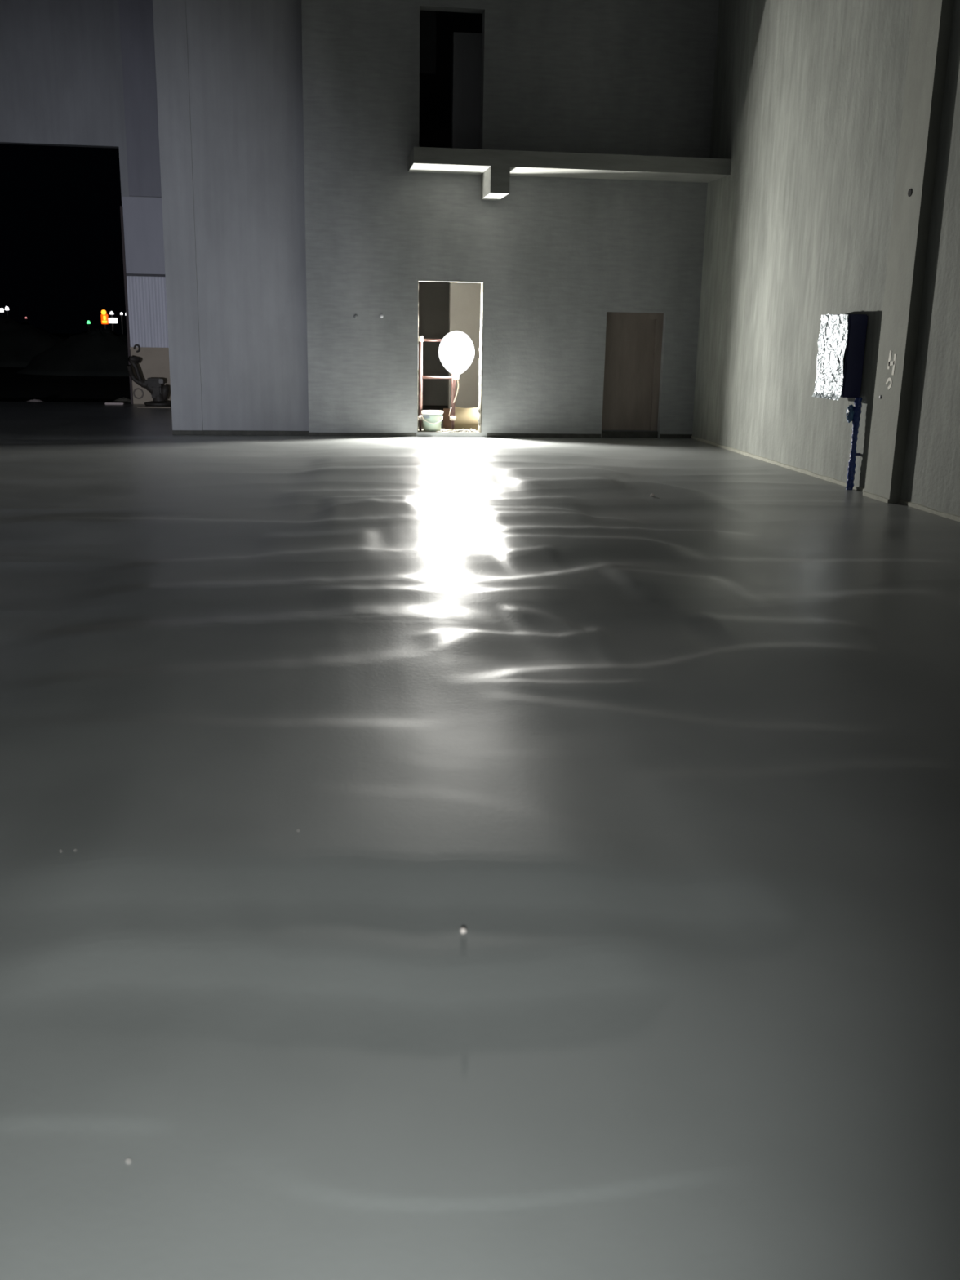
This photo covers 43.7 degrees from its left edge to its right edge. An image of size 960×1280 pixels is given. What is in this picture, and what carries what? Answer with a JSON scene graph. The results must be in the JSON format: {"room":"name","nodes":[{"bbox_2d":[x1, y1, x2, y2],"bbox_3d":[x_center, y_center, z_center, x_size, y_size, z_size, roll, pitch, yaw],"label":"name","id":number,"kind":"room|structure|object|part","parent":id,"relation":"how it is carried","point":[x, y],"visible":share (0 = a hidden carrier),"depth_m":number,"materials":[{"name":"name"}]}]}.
{"room":"empty warehouse","nodes":[
{"label":"empty warehouse","id":0,"kind":"room"},
{"bbox_2d":[0,0,160,274],"bbox_3d":[-8.728,-8.651,21.668,7.205,8.650,0.250,-1,15,-8],"label":"wall","id":1,"kind":"structure","parent":0,"point":[61,82],"depth_m":21.34,"materials":[{"name":"concrete"}]},
{"bbox_2d":[118,0,168,347],"bbox_3d":[-5.837,-9.173,21.764,1.426,7.544,0.066,-1,15,-8],"label":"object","id":2,"kind":"structure","parent":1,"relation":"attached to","point":[143,224],"depth_m":21.93,"materials":[{"name":"grey metal"}]},
{"bbox_2d":[129,346,168,350],"bbox_3d":[-5.902,-5.514,22.690,1.426,0.045,0.039,-1,15,-8],"label":"rail","id":3,"kind":"object","parent":2,"relation":"attached to","point":[131,348],"visible":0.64,"depth_m":22.63,"materials":[{"name":"grey metal"}]},
{"bbox_2d":[133,344,140,352],"bbox_3d":[-6.467,-5.496,22.577,0.122,0.152,0.032,-1,15,-8],"label":"hook","id":4,"kind":"object","parent":3,"relation":"attached to","point":[135,345],"visible":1,"depth_m":22.57,"materials":[{"name":"black metal"}]},
{"bbox_2d":[130,349,171,404],"bbox_3d":[-5.918,-5.015,22.871,1.426,1.009,0.046,-1,15,-8],"label":"board","id":5,"kind":"object","parent":1,"relation":"attached to","point":[152,363],"visible":0.36,"depth_m":22.77,"materials":[{"name":"beige wood"}]},
{"bbox_2d":[133,387,143,399],"bbox_3d":[-6.512,-4.698,22.834,0.196,0.204,0.026,-1,15,-8],"label":"loop","id":6,"kind":"object","parent":5,"relation":"hanging from","point":[141,397],"visible":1,"depth_m":22.83,"materials":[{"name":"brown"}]},
{"bbox_2d":[185,0,308,431],"bbox_3d":[-3.150,-7.085,16.234,1.498,8.700,0.230,-1,15,-8],"label":"wall","id":7,"kind":"structure","parent":0,"point":[245,56],"depth_m":16.43,"materials":[{"name":"concrete"}]},
{"bbox_2d":[152,0,203,430],"bbox_3d":[-4.108,-7.083,16.158,0.420,8.700,0.400,-1,15,-8],"label":"column","id":8,"kind":"structure","parent":7,"relation":"attached to","point":[170,24],"depth_m":16.28,"materials":[{"name":"concrete"}]},
{"bbox_2d":[417,11,482,408],"bbox_3d":[-0.794,-7.932,19.418,4.500,8.600,5.910,-1,15,-8],"label":"wall","id":9,"kind":"structure","parent":0,"point":[435,91],"depth_m":21.78,"materials":[{"name":"paint"}]},
{"bbox_2d":[419,10,482,149],"bbox_3d":[-0.592,-8.145,17.260,4.390,2.280,0.987,5,15,16],"label":"wall","id":10,"kind":"structure","parent":0,"point":[466,46],"depth_m":16.86,"materials":[{"name":"concrete"}]},
{"bbox_2d":[0,401,959,1279],"bbox_3d":[-2.876,-0.745,8.850,15.100,0.119,30.500,-1,15,-8],"label":"floor","id":11,"kind":"structure","parent":0,"point":[677,767],"depth_m":3.58,"materials":[{"name":"concrete"}]},
{"bbox_2d":[104,402,124,404],"bbox_3d":[-6.912,-4.473,22.654,0.340,0.035,0.120,-1,15,-8],"label":"timber offcut","id":12,"kind":"object","parent":11,"relation":"on","point":[105,403],"visible":1,"depth_m":22.60,"materials":[{"name":"wood"}]},
{"bbox_2d":[120,205,133,404],"bbox_3d":[-6.621,-6.258,22.522,0.039,3.565,0.300,-1,15,-8],"label":"gate post","id":13,"kind":"object","parent":11,"relation":"on","point":[121,206],"visible":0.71,"depth_m":22.32,"materials":[{"name":"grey metal"}]},
{"bbox_2d":[127,355,171,406],"bbox_3d":[-6.158,-4.855,22.439,0.829,0.901,0.560,-1,15,-8],"label":"plate compactor","id":14,"kind":"object","parent":11,"relation":"on","point":[159,393],"visible":0.99,"depth_m":22.37,"materials":[{"name":"grey metal"}]},
{"bbox_3d":[-6.457,-4.948,22.324,0.208,0.357,0.179,-1,15,-8],"label":"handle","id":15,"kind":"part","parent":14,"relation":"part of","materials":[{"name":"black metal"}]},
{"bbox_3d":[-6.425,-5.030,22.355,0.224,0.396,0.067,-1,15,-8],"label":"handle","id":16,"kind":"part","parent":14,"relation":"part of","materials":[{"name":"black metal"}]},
{"bbox_3d":[-6.096,-4.832,22.453,0.341,0.155,0.300,-1,15,-8],"label":"fuel tank","id":17,"kind":"part","parent":14,"relation":"part of","materials":[{"name":"grey metal"}]},
{"bbox_2d":[137,405,171,408],"bbox_3d":[-5.997,-4.290,22.053,0.600,0.018,0.170,-1,15,-8],"label":"board","id":18,"kind":"object","parent":11,"relation":"on","point":[138,406],"visible":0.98,"depth_m":21.99,"materials":[{"name":"wood"}]},
{"bbox_2d":[417,335,456,431],"bbox_3d":[-0.626,-3.753,17.560,0.573,1.361,0.123,-1,15,-8],"label":"frame","id":19,"kind":"object","parent":11,"relation":"on","point":[452,417],"visible":0.91,"depth_m":17.54,"materials":[{"name":"red metal"}]},
{"bbox_3d":[-0.879,-3.186,17.690,0.039,0.189,0.039,-1,15,-8],"label":"leg","id":20,"kind":"part","parent":19,"relation":"part of","materials":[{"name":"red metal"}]},
{"bbox_3d":[-0.402,-3.194,17.755,0.043,0.189,0.043,-1,15,-8],"label":"leg","id":21,"kind":"part","parent":19,"relation":"part of","materials":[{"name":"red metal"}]},
{"bbox_2d":[443,339,469,403],"bbox_3d":[-0.343,-3.961,17.412,0.524,1.031,0.524,-1,15,-8],"label":"work lamp","id":22,"kind":"object","parent":19,"relation":"hanging from","point":[455,352],"visible":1,"depth_m":17.43,"materials":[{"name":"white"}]},
{"bbox_2d":[443,408,451,428],"bbox_3d":[-0.480,-3.350,18.114,0.150,0.304,0.030,-1,15,-8],"label":"wooden board","id":23,"kind":"object","parent":11,"relation":"on","point":[446,422],"visible":0.57,"depth_m":18.10,"materials":[{"name":"brown wood"}]},
{"bbox_2d":[460,927,466,933],"bbox_3d":[-0.044,0.773,3.190,0.017,0.015,0.020,-1,15,-8],"label":"chip","id":24,"kind":"object","parent":11,"relation":"on","point":[463,930],"visible":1,"depth_m":3.18,"materials":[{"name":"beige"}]},
{"bbox_2d":[453,406,478,430],"bbox_3d":[-0.152,-3.328,17.979,0.616,0.344,0.096,10,17,31],"label":"board","id":25,"kind":"object","parent":11,"relation":"on","point":[466,418],"visible":0.56,"depth_m":18.04,"materials":[{"name":"brown wood"}]},
{"bbox_2d":[301,0,719,438],"bbox_3d":[0.570,-7.115,16.615,5.977,8.700,0.240,-1,15,-8],"label":"wall","id":26,"kind":"structure","parent":0,"point":[551,256],"depth_m":16.73,"materials":[{"name":"concrete"}]},
{"bbox_2d":[172,430,692,438],"bbox_3d":[-0.599,-3.006,17.483,7.593,0.110,0.142,-1,15,-8],"label":"baseboard","id":27,"kind":"structure","parent":26,"relation":"attached to","point":[604,433],"depth_m":17.34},
{"bbox_2d":[417,280,483,432],"bbox_3d":[-0.433,-4.065,17.286,0.955,2.134,0.244,-1,15,-8],"label":"door frame","id":28,"kind":"structure","parent":26,"relation":"in","point":[481,347],"depth_m":17.28,"materials":[{"name":"white wood"}]},
{"bbox_2d":[421,409,443,431],"bbox_3d":[-0.698,-3.208,17.537,0.321,0.290,0.321,-1,15,-8],"label":"pail","id":29,"kind":"object","parent":28,"relation":"on","point":[432,419],"visible":1,"depth_m":17.43,"materials":[{"name":"white"}]},
{"bbox_3d":[-0.696,-3.327,17.506,0.321,0.045,0.321,-1,15,-8],"label":"lid","id":30,"kind":"part","parent":29,"relation":"part of","materials":[{"name":"white plastic"}]},
{"bbox_3d":[-0.686,-3.210,17.446,0.310,0.109,0.142,-1,15,-8],"label":"handle","id":31,"kind":"part","parent":29,"relation":"part of","materials":[{"name":"beige"}]},
{"bbox_3d":[-0.463,-3.049,17.556,0.935,0.030,0.238,-1,15,-8],"label":"sill","id":32,"kind":"part","parent":28,"relation":"part of","materials":[{"name":"white wood"}]},
{"bbox_2d":[440,428,475,431],"bbox_3d":[-0.345,-3.078,17.633,0.579,0.061,0.349,-1,15,-8],"label":"rubble","id":33,"kind":"object","parent":28,"relation":"on","point":[442,429],"visible":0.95,"depth_m":17.55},
{"bbox_2d":[480,165,510,199],"bbox_3d":[0.200,-6.167,16.190,0.255,0.330,0.961,-1,15,-8],"label":"beam","id":34,"kind":"structure","parent":26,"relation":"attached to","point":[495,180],"depth_m":15.76,"materials":[{"name":"concrete"}]},
{"bbox_2d":[408,146,731,182],"bbox_3d":[1.216,-6.440,16.260,4.315,0.200,0.961,-1,15,-8],"label":"ledge","id":35,"kind":"object","parent":26,"relation":"attached to","point":[420,159],"visible":1,"depth_m":15.89,"materials":[{"name":"concrete"}]},
{"bbox_2d":[601,311,663,431],"bbox_3d":[2.229,-3.904,17.756,0.920,1.870,0.140,-1,15,-8],"label":"door","id":36,"kind":"structure","parent":26,"relation":"in","point":[633,340],"depth_m":17.73,"materials":[{"name":"brown wood"}]},
{"bbox_2d":[692,0,959,515],"bbox_3d":[4.971,-4.133,5.635,0.300,8.700,23.970,-1,15,-8],"label":"wall","id":37,"kind":"structure","parent":0,"point":[808,99],"depth_m":13.50,"materials":[{"name":"concrete"}]},
{"bbox_2d":[691,435,959,521],"bbox_3d":[4.152,-1.043,10.490,0.124,0.078,15.510,-1,15,-8],"label":"baseboard","id":38,"kind":"structure","parent":37,"relation":"attached to","point":[950,516],"depth_m":13.00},
{"bbox_2d":[811,314,867,400],"bbox_3d":[3.764,-2.971,12.565,0.262,0.862,0.702,-1,15,-8],"label":"electrical box","id":39,"kind":"object","parent":37,"relation":"attached to","point":[842,338],"visible":1,"depth_m":12.35,"materials":[{"name":"blue metal"}]},
{"bbox_2d":[845,396,862,489],"bbox_3d":[3.848,-2.027,12.398,0.182,0.955,0.102,8,16,26],"label":"pipe","id":40,"kind":"object","parent":37,"relation":"attached to","point":[852,413],"visible":1,"depth_m":12.34,"materials":[{"name":"blue metal"}]},
{"bbox_2d":[864,0,954,502],"bbox_3d":[4.044,-5.527,10.752,0.118,8.650,0.548,-1,15,-8],"label":"pilaster","id":41,"kind":"object","parent":37,"relation":"attached to","point":[931,20],"visible":0.99,"depth_m":11.15,"materials":[{"name":"concrete"}]},
{"label":"outside","id":42,"kind":"structure","parent":0,"visible":0},
{"bbox_2d":[0,333,130,402],"bbox_3d":[-45.229,-68.187,272.400,307.720,5.572,520.000,-1,15,-8],"label":"ground","id":43,"kind":"structure","parent":42,"point":[14,386],"depth_m":28.44,"materials":[{"name":"asphalt"}]},
{"bbox_2d":[0,315,66,367],"bbox_3d":[-16.140,-10.244,40.962,6.325,1.672,3.600,-1,15,-8],"label":"heap","id":44,"kind":"object","parent":43,"relation":"on","point":[20,342],"visible":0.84,"depth_m":40.17,"materials":[{"name":"black soil"}]},
{"bbox_2d":[26,399,43,401],"bbox_3d":[-8.604,-4.609,23.154,0.576,0.101,0.400,-1,15,-8],"label":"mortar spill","id":45,"kind":"object","parent":43,"relation":"on","point":[33,400],"visible":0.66,"depth_m":23.09,"materials":[{"name":"grey concrete"}]},
{"bbox_2d":[16,326,128,376],"bbox_3d":[-11.287,-8.645,35.801,5.135,1.392,3.200,-1,15,-8],"label":"hill","id":46,"kind":"structure","parent":43,"relation":"on","point":[100,352],"depth_m":34.86,"materials":[{"name":"black soil"}]},
{"bbox_2d":[101,310,108,328],"bbox_3d":[-117.469,-98.622,375.221,2.000,9.224,1.500,-1,15,-8],"label":"lit sign","id":47,"kind":"object","parent":43,"relation":"on","point":[104,316],"visible":0.98,"depth_m":374.46,"materials":[{"name":"yellow"}]},
{"bbox_2d":[108,318,117,332],"bbox_3d":[-113.862,-96.441,372.051,2.500,6.758,0.350,-1,15,-8],"label":"lit sign","id":48,"kind":"object","parent":43,"relation":"on","point":[113,321],"visible":0.91,"depth_m":371.28,"materials":[{"name":"white plastic"}]},
{"bbox_2d":[110,396,130,402],"bbox_3d":[-6.968,-4.679,23.416,0.617,0.143,0.400,-1,15,-8],"label":"heap","id":49,"kind":"object","parent":43,"relation":"on","point":[123,399],"visible":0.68,"depth_m":23.33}
]}

